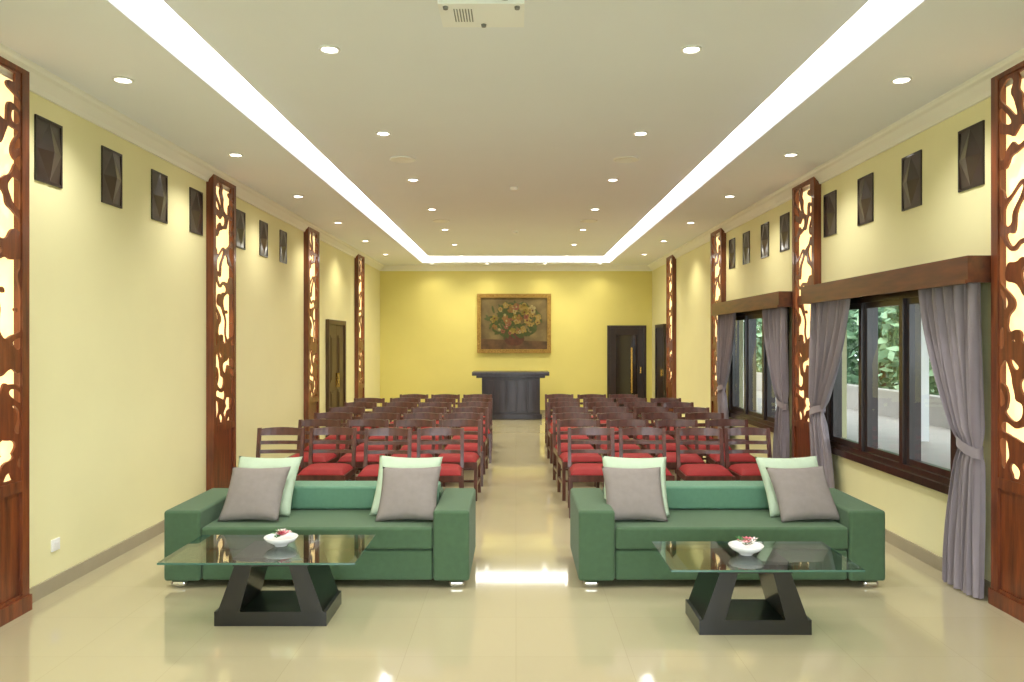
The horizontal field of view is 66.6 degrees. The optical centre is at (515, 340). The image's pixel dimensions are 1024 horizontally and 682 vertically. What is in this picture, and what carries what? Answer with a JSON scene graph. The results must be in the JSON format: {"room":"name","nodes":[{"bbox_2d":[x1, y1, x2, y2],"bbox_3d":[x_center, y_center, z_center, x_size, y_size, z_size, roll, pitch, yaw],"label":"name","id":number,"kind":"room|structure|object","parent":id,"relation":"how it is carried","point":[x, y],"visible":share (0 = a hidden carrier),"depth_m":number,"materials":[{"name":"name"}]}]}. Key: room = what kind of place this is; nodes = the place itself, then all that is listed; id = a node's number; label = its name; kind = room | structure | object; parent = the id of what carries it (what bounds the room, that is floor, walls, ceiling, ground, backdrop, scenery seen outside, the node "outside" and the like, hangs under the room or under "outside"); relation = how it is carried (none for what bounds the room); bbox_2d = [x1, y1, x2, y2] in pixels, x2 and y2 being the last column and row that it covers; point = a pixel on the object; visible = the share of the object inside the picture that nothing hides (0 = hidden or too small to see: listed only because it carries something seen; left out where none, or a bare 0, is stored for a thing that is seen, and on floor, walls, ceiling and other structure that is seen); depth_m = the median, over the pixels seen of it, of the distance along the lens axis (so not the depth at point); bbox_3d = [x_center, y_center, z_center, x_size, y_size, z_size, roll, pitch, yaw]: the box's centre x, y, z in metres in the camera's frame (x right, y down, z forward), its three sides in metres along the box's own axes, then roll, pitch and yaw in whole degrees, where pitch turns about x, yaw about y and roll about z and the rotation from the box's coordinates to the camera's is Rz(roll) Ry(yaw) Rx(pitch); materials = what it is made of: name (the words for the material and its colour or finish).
{"room":"meeting hall","nodes":[
{"label":"meeting hall","id":0,"kind":"room"},
{"bbox_2d":[29,91,379,587],"bbox_3d":[-3.250,-0.200,7.735,0.200,3.800,21.070,0,0,0],"label":"wall","id":1,"kind":"structure","parent":0,"point":[117,296],"depth_m":6.44,"materials":[{"name":"beige paint"}]},
{"bbox_2d":[0,56,31,626],"bbox_3d":[-3.107,-0.024,4.610,0.087,3.448,0.660,0,0,0],"label":"carved pilaster","id":2,"kind":"object","parent":1,"relation":"attached to","point":[15,598],"visible":1,"depth_m":4.82,"materials":[{"name":"brown wood"}]},
{"bbox_2d":[34,114,62,188],"bbox_3d":[-3.127,-1.270,5.250,0.045,0.430,0.300,0,0,0],"label":"air vent","id":3,"kind":"object","parent":1,"relation":"in","point":[48,135],"visible":1,"depth_m":5.22,"materials":[{"name":"metal"}]},
{"bbox_2d":[101,145,121,208],"bbox_3d":[-3.127,-1.270,6.070,0.045,0.430,0.300,0,0,0],"label":"air vent","id":4,"kind":"object","parent":1,"relation":"in","point":[111,161],"visible":1,"depth_m":6.04,"materials":[{"name":"metal"}]},
{"bbox_2d":[151,169,167,223],"bbox_3d":[-3.127,-1.270,6.880,0.045,0.430,0.300,0,0,0],"label":"air vent","id":5,"kind":"object","parent":1,"relation":"in","point":[159,181],"visible":1,"depth_m":6.85,"materials":[{"name":"metal"}]},
{"bbox_2d":[29,438,324,602],"bbox_3d":[-3.143,1.650,7.735,0.015,0.100,20.670,0,0,0],"label":"baseboard","id":6,"kind":"structure","parent":1,"relation":"attached to","point":[67,576],"depth_m":5.77,"materials":[{"name":"tile"}]},
{"bbox_2d":[0,43,383,270],"bbox_3d":[-3.090,-1.685,7.735,0.120,0.130,20.670,0,0,0],"label":"trim","id":7,"kind":"structure","parent":1,"relation":"attached to","point":[42,82],"depth_m":6.43,"materials":[{"name":"white paint"}]},
{"bbox_2d":[189,187,202,235],"bbox_3d":[-3.127,-1.270,7.670,0.045,0.430,0.300,0,0,0],"label":"air vent","id":8,"kind":"object","parent":1,"relation":"in","point":[195,196],"visible":1,"depth_m":7.63,"materials":[{"name":"metal"}]},
{"bbox_2d":[206,174,235,490],"bbox_3d":[-3.107,-0.024,8.250,0.087,3.448,0.660,0,0,0],"label":"carved pilaster","id":9,"kind":"object","parent":1,"relation":"attached to","point":[220,203],"visible":1,"depth_m":8.17,"materials":[{"name":"brown wood"}]},
{"bbox_2d":[236,209,245,249],"bbox_3d":[-3.127,-1.270,8.900,0.045,0.430,0.300,0,0,0],"label":"air vent","id":10,"kind":"object","parent":1,"relation":"in","point":[240,216],"visible":0.84,"depth_m":8.87,"materials":[{"name":"metal"}]},
{"bbox_2d":[259,220,267,257],"bbox_3d":[-3.127,-1.270,9.720,0.045,0.430,0.300,0,0,0],"label":"air vent","id":11,"kind":"object","parent":1,"relation":"in","point":[263,226],"visible":1,"depth_m":9.67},
{"bbox_2d":[280,230,286,263],"bbox_3d":[-3.127,-1.270,10.540,0.045,0.430,0.300,0,0,0],"label":"air vent","id":12,"kind":"object","parent":1,"relation":"in","point":[283,235],"visible":1,"depth_m":10.50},
{"bbox_2d":[304,227,319,448],"bbox_3d":[-3.107,-0.024,11.890,0.087,3.448,0.660,0,0,0],"label":"carved pilaster","id":13,"kind":"object","parent":1,"relation":"attached to","point":[311,243],"visible":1,"depth_m":11.82,"materials":[{"name":"brown wood"}]},
{"bbox_2d":[326,319,345,436],"bbox_3d":[-3.105,0.670,13.550,0.090,2.060,1.300,0,0,0],"label":"door","id":14,"kind":"structure","parent":1,"relation":"in","point":[335,329],"depth_m":13.43,"materials":[{"name":"brown wood"}]},
{"bbox_2d":[354,254,364,416],"bbox_3d":[-3.107,-0.024,15.530,0.087,3.448,0.660,0,0,0],"label":"carved pilaster","id":15,"kind":"object","parent":1,"relation":"attached to","point":[359,266],"visible":0.99,"depth_m":15.40,"materials":[{"name":"brown wood"}]},
{"bbox_2d":[0,0,1023,264],"bbox_3d":[0.000,-1.960,7.735,6.700,0.420,21.070,0,0,0],"label":"ceiling","id":16,"kind":"structure","parent":0,"point":[544,108],"depth_m":5.78,"materials":[{"name":"paint"}]},
{"bbox_2d":[438,0,524,27],"bbox_3d":[-0.143,-1.607,3.289,0.355,0.484,0.262,0,0,0],"label":"ceiling projector","id":17,"kind":"object","parent":16,"relation":"attached to","point":[453,13],"depth_m":3.27,"materials":[{"name":"plastic"}]},
{"bbox_2d":[134,0,897,260],"bbox_3d":[0.000,-1.908,8.329,4.198,0.216,18.239,0,0,0],"label":"light strip","id":18,"kind":"object","parent":16,"relation":"attached to","point":[159,10],"visible":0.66,"depth_m":6.40,"materials":[{"name":"white"}]},
{"bbox_2d":[0,414,1023,681],"bbox_3d":[0.000,1.750,7.735,6.700,0.100,21.070,0,0,0],"label":"floor","id":19,"kind":"structure","parent":0,"point":[524,612],"depth_m":4.58,"materials":[{"name":"tile"}]},
{"bbox_2d":[157,535,374,625],"bbox_3d":[-1.500,1.490,4.825,1.143,0.420,0.653,0,0,0],"label":"coffee table","id":20,"kind":"object","parent":19,"relation":"on","point":[315,599],"visible":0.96,"depth_m":4.66,"materials":[{"name":"black paint"}]},
{"bbox_2d":[264,528,297,546],"bbox_3d":[-1.470,1.229,4.880,0.210,0.101,0.210,0,0,0],"label":"flower bowl","id":21,"kind":"object","parent":20,"relation":"on","point":[282,538],"visible":1,"depth_m":4.87,"materials":[{"name":"white ceramic"}]},
{"bbox_2d":[256,427,304,474],"bbox_3d":[-2.398,1.292,7.749,0.475,0.815,0.565,0,0,-1],"label":"chair","id":22,"kind":"object","parent":19,"relation":"on","point":[273,430],"visible":0.31,"depth_m":7.97,"materials":[{"name":"brown wood"}]},
{"bbox_2d":[289,419,340,480],"bbox_3d":[-2.230,1.292,8.574,0.475,0.815,0.565,0,0,3],"label":"chair","id":23,"kind":"object","parent":19,"relation":"on","point":[317,457],"visible":0.5,"depth_m":8.75,"materials":[{"name":"brown wood"}]},
{"bbox_2d":[164,481,475,586],"bbox_3d":[-1.370,1.400,5.775,2.100,0.600,0.850,0,0,0],"label":"sofa","id":24,"kind":"object","parent":19,"relation":"on","point":[442,548],"visible":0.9,"depth_m":5.37,"materials":[{"name":"green fabric"}]},
{"bbox_2d":[218,466,290,520],"bbox_3d":[-1.887,1.101,5.641,0.444,0.349,0.288,0,0,3],"label":"throw pillow","id":25,"kind":"object","parent":24,"relation":"on","point":[253,493],"visible":1,"depth_m":5.57,"materials":[{"name":"grey fabric"}]},
{"bbox_2d":[238,456,302,515],"bbox_3d":[-1.880,1.077,5.820,0.491,0.396,0.300,0,0,2],"label":"throw pillow","id":26,"kind":"object","parent":24,"relation":"on","point":[244,462],"visible":0.39,"depth_m":5.86,"materials":[{"name":"green fabric"}]},
{"bbox_2d":[369,455,442,514],"bbox_3d":[-0.813,1.075,5.820,0.496,0.401,0.300,0,0,3],"label":"throw pillow","id":27,"kind":"object","parent":24,"relation":"on","point":[384,461],"visible":0.28,"depth_m":5.88,"materials":[{"name":"green fabric"}]},
{"bbox_2d":[375,466,440,520],"bbox_3d":[-0.774,1.100,5.640,0.447,0.352,0.289,0,0,3],"label":"throw pillow","id":28,"kind":"object","parent":24,"relation":"on","point":[406,493],"visible":0.98,"depth_m":5.58,"materials":[{"name":"grey fabric"}]},
{"bbox_2d":[296,427,356,480],"bbox_3d":[-1.874,1.292,7.760,0.475,0.815,0.565,0,0,0],"label":"chair","id":29,"kind":"object","parent":19,"relation":"on","point":[317,471],"visible":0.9,"depth_m":7.92,"materials":[{"name":"brown wood"}]},
{"bbox_2d":[303,412,352,478],"bbox_3d":[-2.268,1.292,9.429,0.475,0.815,0.565,0,0,2],"label":"chair","id":30,"kind":"object","parent":19,"relation":"on","point":[327,415],"visible":0.31,"depth_m":9.64,"materials":[{"name":"brown wood"}]},
{"bbox_2d":[325,407,364,473],"bbox_3d":[-2.261,1.292,10.252,0.475,0.815,0.565,0,0,-2],"label":"chair","id":31,"kind":"object","parent":19,"relation":"on","point":[335,409],"visible":0.31,"depth_m":10.48,"materials":[{"name":"brown wood"}]},
{"bbox_2d":[343,402,376,437],"bbox_3d":[-2.268,1.292,11.082,0.475,0.815,0.565,0,0,2],"label":"chair","id":32,"kind":"object","parent":19,"relation":"on","point":[350,404],"visible":0.28,"depth_m":11.32,"materials":[{"name":"brown wood"}]},
{"bbox_2d":[336,419,388,480],"bbox_3d":[-1.681,1.292,8.592,0.475,0.815,0.565,0,0,0],"label":"chair","id":33,"kind":"object","parent":19,"relation":"on","point":[347,458],"visible":0.52,"depth_m":8.77,"materials":[{"name":"brown wood"}]},
{"bbox_2d":[350,412,398,479],"bbox_3d":[-1.685,1.292,9.378,0.475,0.815,0.565,0,0,2],"label":"chair","id":34,"kind":"object","parent":19,"relation":"on","point":[380,415],"visible":0.41,"depth_m":9.59,"materials":[{"name":"brown wood"}]},
{"bbox_2d":[355,428,411,480],"bbox_3d":[-1.294,1.292,7.696,0.475,0.815,0.565,0,0,-1],"label":"chair","id":35,"kind":"object","parent":19,"relation":"on","point":[369,472],"visible":0.52,"depth_m":7.91,"materials":[{"name":"brown wood"}]},
{"bbox_2d":[368,407,407,449],"bbox_3d":[-1.700,1.292,10.245,0.475,0.815,0.565,0,0,2],"label":"chair","id":36,"kind":"object","parent":19,"relation":"on","point":[378,409],"visible":0.3,"depth_m":10.47,"materials":[{"name":"brown wood"}]},
{"bbox_2d":[391,419,435,457],"bbox_3d":[-1.154,1.292,8.561,0.475,0.815,0.565,0,0,3],"label":"chair","id":37,"kind":"object","parent":19,"relation":"on","point":[407,422],"visible":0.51,"depth_m":8.79,"materials":[{"name":"brown wood"}]},
{"bbox_2d":[400,413,441,456],"bbox_3d":[-1.147,1.292,9.367,0.475,0.815,0.565,0,0,-1],"label":"chair","id":38,"kind":"object","parent":19,"relation":"on","point":[409,415],"visible":0.33,"depth_m":9.59,"materials":[{"name":"brown wood"}]},
{"bbox_2d":[410,407,446,449],"bbox_3d":[-1.173,1.292,10.228,0.475,0.815,0.565,0,0,1],"label":"chair","id":39,"kind":"object","parent":19,"relation":"on","point":[417,409],"visible":0.27,"depth_m":10.46,"materials":[{"name":"brown wood"}]},
{"bbox_2d":[417,427,463,487],"bbox_3d":[-0.759,1.292,7.728,0.475,0.815,0.565,0,0,-3],"label":"chair","id":40,"kind":"object","parent":19,"relation":"on","point":[449,472],"visible":0.62,"depth_m":7.93,"materials":[{"name":"brown wood"}]},
{"bbox_2d":[438,419,480,500],"bbox_3d":[-0.639,1.292,8.569,0.475,0.815,0.565,0,0,2],"label":"chair","id":41,"kind":"object","parent":19,"relation":"on","point":[471,459],"visible":0.6,"depth_m":8.72,"materials":[{"name":"brown wood"}]},
{"bbox_2d":[442,412,482,486],"bbox_3d":[-0.633,1.292,9.383,0.475,0.815,0.565,0,0,-2],"label":"chair","id":42,"kind":"object","parent":19,"relation":"on","point":[468,447],"visible":0.52,"depth_m":9.53,"materials":[{"name":"brown wood"}]},
{"bbox_2d":[452,407,487,474],"bbox_3d":[-0.619,1.292,10.204,0.475,0.815,0.565,0,0,2],"label":"chair","id":43,"kind":"object","parent":19,"relation":"on","point":[460,409],"visible":0.33,"depth_m":10.38,"materials":[{"name":"brown wood"}]},
{"bbox_2d":[458,402,490,462],"bbox_3d":[-0.595,1.292,11.115,0.475,0.815,0.565,0,0,-3],"label":"chair","id":44,"kind":"object","parent":19,"relation":"on","point":[462,404],"visible":0.36,"depth_m":11.31,"materials":[{"name":"brown wood"}]},
{"bbox_2d":[472,371,548,419],"bbox_3d":[-0.115,1.185,17.185,1.670,1.030,0.730,0,0,0],"label":"podium","id":45,"kind":"object","parent":19,"relation":"on","point":[515,394],"visible":0.88,"depth_m":16.89,"materials":[{"name":"black wood"}]},
{"bbox_2d":[547,402,579,463],"bbox_3d":[0.700,1.292,11.108,0.475,0.815,0.565,0,0,-3],"label":"chair","id":46,"kind":"object","parent":19,"relation":"on","point":[552,404],"visible":0.34,"depth_m":11.27,"materials":[{"name":"brown wood"}]},
{"bbox_2d":[553,407,588,473],"bbox_3d":[0.735,1.292,10.257,0.475,0.815,0.565,0,0,-1],"label":"chair","id":47,"kind":"object","parent":19,"relation":"on","point":[557,409],"visible":0.29,"depth_m":10.49,"materials":[{"name":"brown wood"}]},
{"bbox_2d":[552,413,595,486],"bbox_3d":[0.699,1.292,9.363,0.475,0.815,0.565,0,0,-3],"label":"chair","id":48,"kind":"object","parent":19,"relation":"on","point":[564,446],"visible":0.37,"depth_m":9.53,"materials":[{"name":"brown wood"}]},
{"bbox_2d":[557,419,603,500],"bbox_3d":[0.714,1.292,8.591,0.475,0.815,0.565,0,0,-3],"label":"chair","id":49,"kind":"object","parent":19,"relation":"on","point":[562,458],"visible":0.59,"depth_m":8.74,"materials":[{"name":"brown wood"}]},
{"bbox_2d":[568,427,614,517],"bbox_3d":[0.758,1.292,7.750,0.475,0.815,0.565,0,0,2],"label":"chair","id":50,"kind":"object","parent":19,"relation":"on","point":[579,472],"visible":0.75,"depth_m":7.93,"materials":[{"name":"brown wood"}]},
{"bbox_2d":[585,402,618,446],"bbox_3d":[1.259,1.292,11.093,0.475,0.815,0.565,0,0,-3],"label":"chair","id":51,"kind":"object","parent":19,"relation":"on","point":[591,404],"visible":0.32,"depth_m":11.33,"materials":[{"name":"brown wood"}]},
{"bbox_2d":[593,406,629,448],"bbox_3d":[1.268,1.292,10.263,0.475,0.815,0.565,0,0,2],"label":"chair","id":52,"kind":"object","parent":19,"relation":"on","point":[609,409],"visible":0.34,"depth_m":10.49,"materials":[{"name":"brown wood"}]},
{"bbox_2d":[597,412,639,455],"bbox_3d":[1.246,1.292,9.382,0.475,0.815,0.565,0,0,-3],"label":"chair","id":53,"kind":"object","parent":19,"relation":"on","point":[615,415],"visible":0.3,"depth_m":9.60,"materials":[{"name":"brown wood"}]},
{"bbox_2d":[606,419,653,457],"bbox_3d":[1.271,1.292,8.570,0.475,0.815,0.565,0,0,-3],"label":"chair","id":54,"kind":"object","parent":19,"relation":"on","point":[619,422],"visible":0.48,"depth_m":8.79,"materials":[{"name":"brown wood"}]},
{"bbox_2d":[619,427,674,480],"bbox_3d":[1.286,1.292,7.754,0.475,0.815,0.565,0,0,1],"label":"chair","id":55,"kind":"object","parent":19,"relation":"on","point":[631,430],"visible":0.4,"depth_m":7.98,"materials":[{"name":"brown wood"}]},
{"bbox_2d":[633,406,675,473],"bbox_3d":[1.828,1.292,10.275,0.475,0.815,0.565,0,0,-2],"label":"chair","id":56,"kind":"object","parent":19,"relation":"on","point":[648,409],"visible":0.26,"depth_m":10.50,"materials":[{"name":"brown wood"}]},
{"bbox_2d":[641,412,687,478],"bbox_3d":[1.803,1.292,9.423,0.475,0.815,0.565,0,0,-2],"label":"chair","id":57,"kind":"object","parent":19,"relation":"on","point":[670,447],"visible":0.34,"depth_m":9.63,"materials":[{"name":"brown wood"}]},
{"bbox_2d":[655,419,705,480],"bbox_3d":[1.792,1.292,8.550,0.475,0.815,0.565,0,0,3],"label":"chair","id":58,"kind":"object","parent":19,"relation":"on","point":[671,456],"visible":0.54,"depth_m":8.73,"materials":[{"name":"brown wood"}]},
{"bbox_2d":[660,402,702,457],"bbox_3d":[2.342,1.292,11.073,0.475,0.815,0.565,0,0,-2],"label":"chair","id":59,"kind":"object","parent":19,"relation":"on","point":[666,404],"visible":0.25,"depth_m":11.31,"materials":[{"name":"brown wood"}]},
{"bbox_2d":[673,407,712,459],"bbox_3d":[2.339,1.292,10.206,0.475,0.815,0.565,0,0,2],"label":"chair","id":60,"kind":"object","parent":19,"relation":"on","point":[680,409],"visible":0.35,"depth_m":10.44,"materials":[{"name":"brown wood"}]},
{"bbox_2d":[675,427,734,480],"bbox_3d":[1.860,1.292,7.717,0.475,0.815,0.565,0,0,2],"label":"chair","id":61,"kind":"object","parent":19,"relation":"on","point":[686,472],"visible":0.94,"depth_m":7.88,"materials":[{"name":"brown wood"}]},
{"bbox_2d":[685,412,731,455],"bbox_3d":[2.332,1.292,9.422,0.475,0.815,0.565,0,0,0],"label":"chair","id":62,"kind":"object","parent":19,"relation":"on","point":[697,415],"visible":0.27,"depth_m":9.65,"materials":[{"name":"brown wood"}]},
{"bbox_2d":[570,481,884,586],"bbox_3d":[1.485,1.400,5.775,2.110,0.600,0.850,0,0,0],"label":"sofa","id":63,"kind":"object","parent":19,"relation":"on","point":[603,547],"visible":0.8,"depth_m":5.37,"materials":[{"name":"green fabric"}]},
{"bbox_2d":[601,466,667,521],"bbox_3d":[0.853,1.102,5.640,0.440,0.348,0.291,0,0,0],"label":"throw pillow","id":64,"kind":"object","parent":63,"relation":"on","point":[632,493],"visible":0.98,"depth_m":5.58,"materials":[{"name":"grey fabric"}]},
{"bbox_2d":[602,456,669,516],"bbox_3d":[0.888,1.077,5.819,0.492,0.396,0.300,0,0,5],"label":"throw pillow","id":65,"kind":"object","parent":63,"relation":"on","point":[614,462],"visible":0.3,"depth_m":5.88,"materials":[{"name":"green fabric"}]},
{"bbox_2d":[755,456,817,516],"bbox_3d":[2.074,1.078,5.819,0.490,0.394,0.300,0,0,-5],"label":"throw pillow","id":66,"kind":"object","parent":63,"relation":"on","point":[803,462],"visible":0.31,"depth_m":5.86,"materials":[{"name":"green fabric"}]},
{"bbox_2d":[766,466,839,521],"bbox_3d":[2.075,1.101,5.640,0.443,0.350,0.290,0,0,-5],"label":"throw pillow","id":67,"kind":"object","parent":63,"relation":"on","point":[801,493],"visible":1,"depth_m":5.57,"materials":[{"name":"grey fabric"}]},
{"bbox_2d":[705,419,756,480],"bbox_3d":[2.375,1.292,8.601,0.475,0.815,0.565,0,0,2],"label":"chair","id":68,"kind":"object","parent":19,"relation":"on","point":[738,458],"visible":0.39,"depth_m":8.77,"materials":[{"name":"brown wood"}]},
{"bbox_2d":[723,427,771,480],"bbox_3d":[2.369,1.292,7.740,0.475,0.815,0.565,0,0,-2],"label":"chair","id":69,"kind":"object","parent":19,"relation":"on","point":[746,471],"visible":0.6,"depth_m":7.94,"materials":[{"name":"brown wood"}]},
{"bbox_2d":[652,541,864,634],"bbox_3d":[1.410,1.490,4.670,1.083,0.420,0.623,0,0,0],"label":"coffee table","id":70,"kind":"object","parent":19,"relation":"on","point":[710,608],"visible":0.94,"depth_m":4.51,"materials":[{"name":"black paint"}]},
{"bbox_2d":[728,536,763,555],"bbox_3d":[1.380,1.228,4.680,0.210,0.102,0.210,0,0,0],"label":"flower bowl","id":71,"kind":"object","parent":70,"relation":"on","point":[744,547],"visible":1,"depth_m":4.68,"materials":[{"name":"white ceramic"}]},
{"bbox_2d":[380,271,651,409],"bbox_3d":[0.000,-0.200,18.170,6.300,3.800,0.200,0,0,0],"label":"wall","id":72,"kind":"structure","parent":0,"point":[428,319],"depth_m":18.07,"materials":[{"name":"yellow paint"}]},
{"bbox_2d":[477,294,550,352],"bbox_3d":[-0.045,-0.405,18.034,1.710,1.370,0.068,0,0,0],"label":"flower painting","id":73,"kind":"object","parent":72,"relation":"attached to","point":[506,323],"visible":1,"depth_m":18.04,"materials":[{"name":"paint"}]},
{"bbox_2d":[381,265,650,270],"bbox_3d":[0.000,-1.685,18.010,6.300,0.130,0.120,0,0,0],"label":"trim","id":74,"kind":"structure","parent":72,"relation":"attached to","point":[386,267],"depth_m":18.02,"materials":[{"name":"white paint"}]},
{"bbox_2d":[607,325,645,410],"bbox_3d":[2.560,0.670,18.020,0.900,2.060,0.100,0,0,0],"label":"door","id":75,"kind":"structure","parent":72,"relation":"in","point":[626,344],"depth_m":18.03,"materials":[{"name":"brown wood"}]},
{"bbox_2d":[652,97,990,581],"bbox_3d":[3.250,-0.200,7.735,0.200,3.800,21.070,0,0,0],"label":"wall","id":76,"kind":"structure","parent":0,"point":[949,223],"depth_m":6.82,"materials":[{"name":"beige paint"}]},
{"bbox_2d":[655,324,665,405],"bbox_3d":[3.105,0.670,16.850,0.090,2.060,1.000,0,0,0],"label":"door","id":77,"kind":"structure","parent":76,"relation":"in","point":[660,329],"depth_m":16.76,"materials":[{"name":"brown wood"}]},
{"bbox_2d":[666,255,675,410],"bbox_3d":[3.107,-0.024,15.650,0.087,3.448,0.660,0,0,0],"label":"carved pilaster","id":78,"kind":"object","parent":76,"relation":"attached to","point":[670,265],"visible":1,"depth_m":15.57,"materials":[{"name":"brown wood"}]},
{"bbox_2d":[711,228,725,438],"bbox_3d":[3.107,-0.024,12.010,0.087,3.448,0.660,0,0,0],"label":"carved pilaster","id":79,"kind":"object","parent":76,"relation":"attached to","point":[718,244],"visible":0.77,"depth_m":12.08,"materials":[{"name":"brown wood"}]},
{"bbox_2d":[711,291,791,315],"bbox_3d":[3.033,-0.465,10.185,0.235,0.180,2.970,0,0,0],"label":"valance","id":80,"kind":"object","parent":76,"relation":"attached to","point":[777,299],"visible":0.91,"depth_m":9.54,"materials":[{"name":"brown wood"}]},
{"bbox_2d":[717,313,735,445],"bbox_3d":[3.030,0.599,11.198,0.110,2.178,0.893,0,0,0],"label":"curtain","id":81,"kind":"object","parent":80,"relation":"hanging from","point":[726,322],"visible":0.68,"depth_m":11.29,"materials":[{"name":"fabric"}]},
{"bbox_2d":[762,307,789,457],"bbox_3d":[3.026,0.599,9.122,0.110,2.178,0.753,0,0,-1],"label":"curtain","id":82,"kind":"object","parent":80,"relation":"hanging from","point":[774,319],"visible":0.82,"depth_m":8.90,"materials":[{"name":"fabric"}]},
{"bbox_2d":[728,307,788,432],"bbox_3d":[3.180,0.340,10.250,0.180,1.520,2.580,0,0,0],"label":"window","id":83,"kind":"structure","parent":76,"relation":"in","point":[766,419],"depth_m":10.61,"materials":[{"name":"brown wood"}]},
{"bbox_2d":[761,222,768,258],"bbox_3d":[3.127,-1.270,9.850,0.045,0.430,0.300,0,0,0],"label":"air vent","id":84,"kind":"object","parent":76,"relation":"in","point":[764,227],"visible":1,"depth_m":9.81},
{"bbox_2d":[780,212,789,251],"bbox_3d":[3.127,-1.270,9.130,0.045,0.430,0.300,0,0,0],"label":"air vent","id":85,"kind":"object","parent":76,"relation":"in","point":[785,218],"visible":1,"depth_m":9.08,"materials":[{"name":"metal"}]},
{"bbox_2d":[792,177,820,457],"bbox_3d":[3.107,-0.024,8.370,0.087,3.448,0.660,0,0,0],"label":"carved pilaster","id":86,"kind":"object","parent":76,"relation":"attached to","point":[806,206],"visible":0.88,"depth_m":8.45,"materials":[{"name":"brown wood"}]},
{"bbox_2d":[823,190,836,237],"bbox_3d":[3.127,-1.270,7.810,0.045,0.430,0.300,0,0,0],"label":"air vent","id":87,"kind":"object","parent":76,"relation":"in","point":[830,199],"visible":1,"depth_m":7.78,"materials":[{"name":"metal"}]},
{"bbox_2d":[648,48,1023,270],"bbox_3d":[3.090,-1.685,7.735,0.120,0.130,20.670,0,0,0],"label":"trim","id":88,"kind":"structure","parent":76,"relation":"attached to","point":[977,89],"depth_m":6.53,"materials":[{"name":"white paint"}]},
{"bbox_2d":[857,172,873,225],"bbox_3d":[3.127,-1.270,7.020,0.045,0.430,0.300,0,0,0],"label":"air vent","id":89,"kind":"object","parent":76,"relation":"in","point":[865,185],"visible":1,"depth_m":6.98,"materials":[{"name":"metal"}]},
{"bbox_2d":[824,290,957,494],"bbox_3d":[3.180,0.340,6.700,0.180,1.520,2.480,0,0,0],"label":"window","id":90,"kind":"structure","parent":76,"relation":"in","point":[908,465],"depth_m":6.42,"materials":[{"name":"brown wood"}]},
{"bbox_2d":[799,255,990,304],"bbox_3d":[3.033,-0.465,6.545,0.235,0.180,2.970,0,0,0],"label":"valance","id":91,"kind":"object","parent":76,"relation":"attached to","point":[969,268],"visible":0.86,"depth_m":5.84,"materials":[{"name":"brown wood"}]},
{"bbox_2d":[808,298,850,487],"bbox_3d":[3.030,0.599,7.529,0.110,2.178,0.953,0,0,0],"label":"curtain","id":92,"kind":"object","parent":91,"relation":"hanging from","point":[828,319],"visible":0.76,"depth_m":7.63,"materials":[{"name":"fabric"}]},
{"bbox_2d":[918,283,985,598],"bbox_3d":[3.026,0.599,5.452,0.110,2.178,0.733,0,0,-1],"label":"curtain","id":93,"kind":"object","parent":91,"relation":"hanging from","point":[950,315],"visible":0.97,"depth_m":5.26,"materials":[{"name":"fabric"}]},
{"bbox_2d":[901,150,921,210],"bbox_3d":[3.127,-1.270,6.200,0.045,0.430,0.300,0,0,0],"label":"air vent","id":94,"kind":"object","parent":76,"relation":"in","point":[911,165],"visible":1,"depth_m":6.17,"materials":[{"name":"metal"}]},
{"bbox_2d":[885,529,990,596],"bbox_3d":[3.143,1.650,7.735,0.015,0.100,20.670,0,0,0],"label":"baseboard","id":95,"kind":"structure","parent":76,"relation":"attached to","point":[903,544],"depth_m":6.09,"materials":[{"name":"tile"}]},
{"bbox_2d":[958,120,984,191],"bbox_3d":[3.127,-1.270,5.390,0.045,0.430,0.300,0,0,0],"label":"air vent","id":96,"kind":"object","parent":76,"relation":"in","point":[971,140],"visible":1,"depth_m":5.36,"materials":[{"name":"metal"}]},
{"bbox_2d":[988,61,1023,622],"bbox_3d":[3.107,-0.024,4.730,0.087,3.448,0.660,0,0,0],"label":"carved pilaster","id":97,"kind":"object","parent":76,"relation":"attached to","point":[1006,592],"visible":1,"depth_m":4.93,"materials":[{"name":"brown wood"}]},
{"label":"outside","id":98,"kind":"structure","parent":0,"visible":0},
{"bbox_2d":[756,363,939,395],"bbox_3d":[5.000,1.935,15.000,70.000,0.130,110.000,0,0,0],"label":"lawn","id":99,"kind":"structure","parent":98,"point":[758,363],"depth_m":34.32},
{"bbox_2d":[756,318,856,372],"bbox_3d":[11.450,-0.891,32.053,5.203,5.501,5.146,0,0,0],"label":"tree","id":100,"kind":"object","parent":99,"relation":"on","point":[758,332],"visible":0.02,"depth_m":31.62,"materials":[{"name":"green plant"}]},
{"bbox_2d":[743,390,949,468],"bbox_3d":[6.175,1.800,20.000,5.650,0.120,52.000,0,0,0],"label":"terrace","id":101,"kind":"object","parent":99,"relation":"on","point":[936,451],"visible":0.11,"depth_m":14.21,"materials":[{"name":"stone"}]},
{"bbox_2d":[756,372,949,428],"bbox_3d":[8.700,1.440,20.000,0.300,0.600,52.000,0,0,0],"label":"wall","id":102,"kind":"structure","parent":101,"relation":"on","point":[888,399],"depth_m":17.96,"materials":[{"name":"paint"}]},
{"bbox_2d":[847,306,933,390],"bbox_3d":[11.479,-0.841,24.500,5.087,5.402,4.955,0,0,0],"label":"tree","id":103,"kind":"object","parent":99,"relation":"on","point":[853,371],"visible":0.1,"depth_m":23.81,"materials":[{"name":"green plant"}]},
{"bbox_2d":[854,306,938,394],"bbox_3d":[11.972,-0.970,21.053,5.423,5.661,5.374,0,0,0],"label":"tree","id":104,"kind":"object","parent":99,"relation":"on","point":[886,315],"visible":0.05,"depth_m":21.08,"materials":[{"name":"green plant"}]},
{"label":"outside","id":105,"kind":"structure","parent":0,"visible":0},
{"bbox_2d":[743,319,928,441],"bbox_3d":[5.575,-0.030,15.000,4.450,3.540,42.000,0,0,0],"label":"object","id":106,"kind":"structure","parent":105,"point":[924,352],"depth_m":13.50,"materials":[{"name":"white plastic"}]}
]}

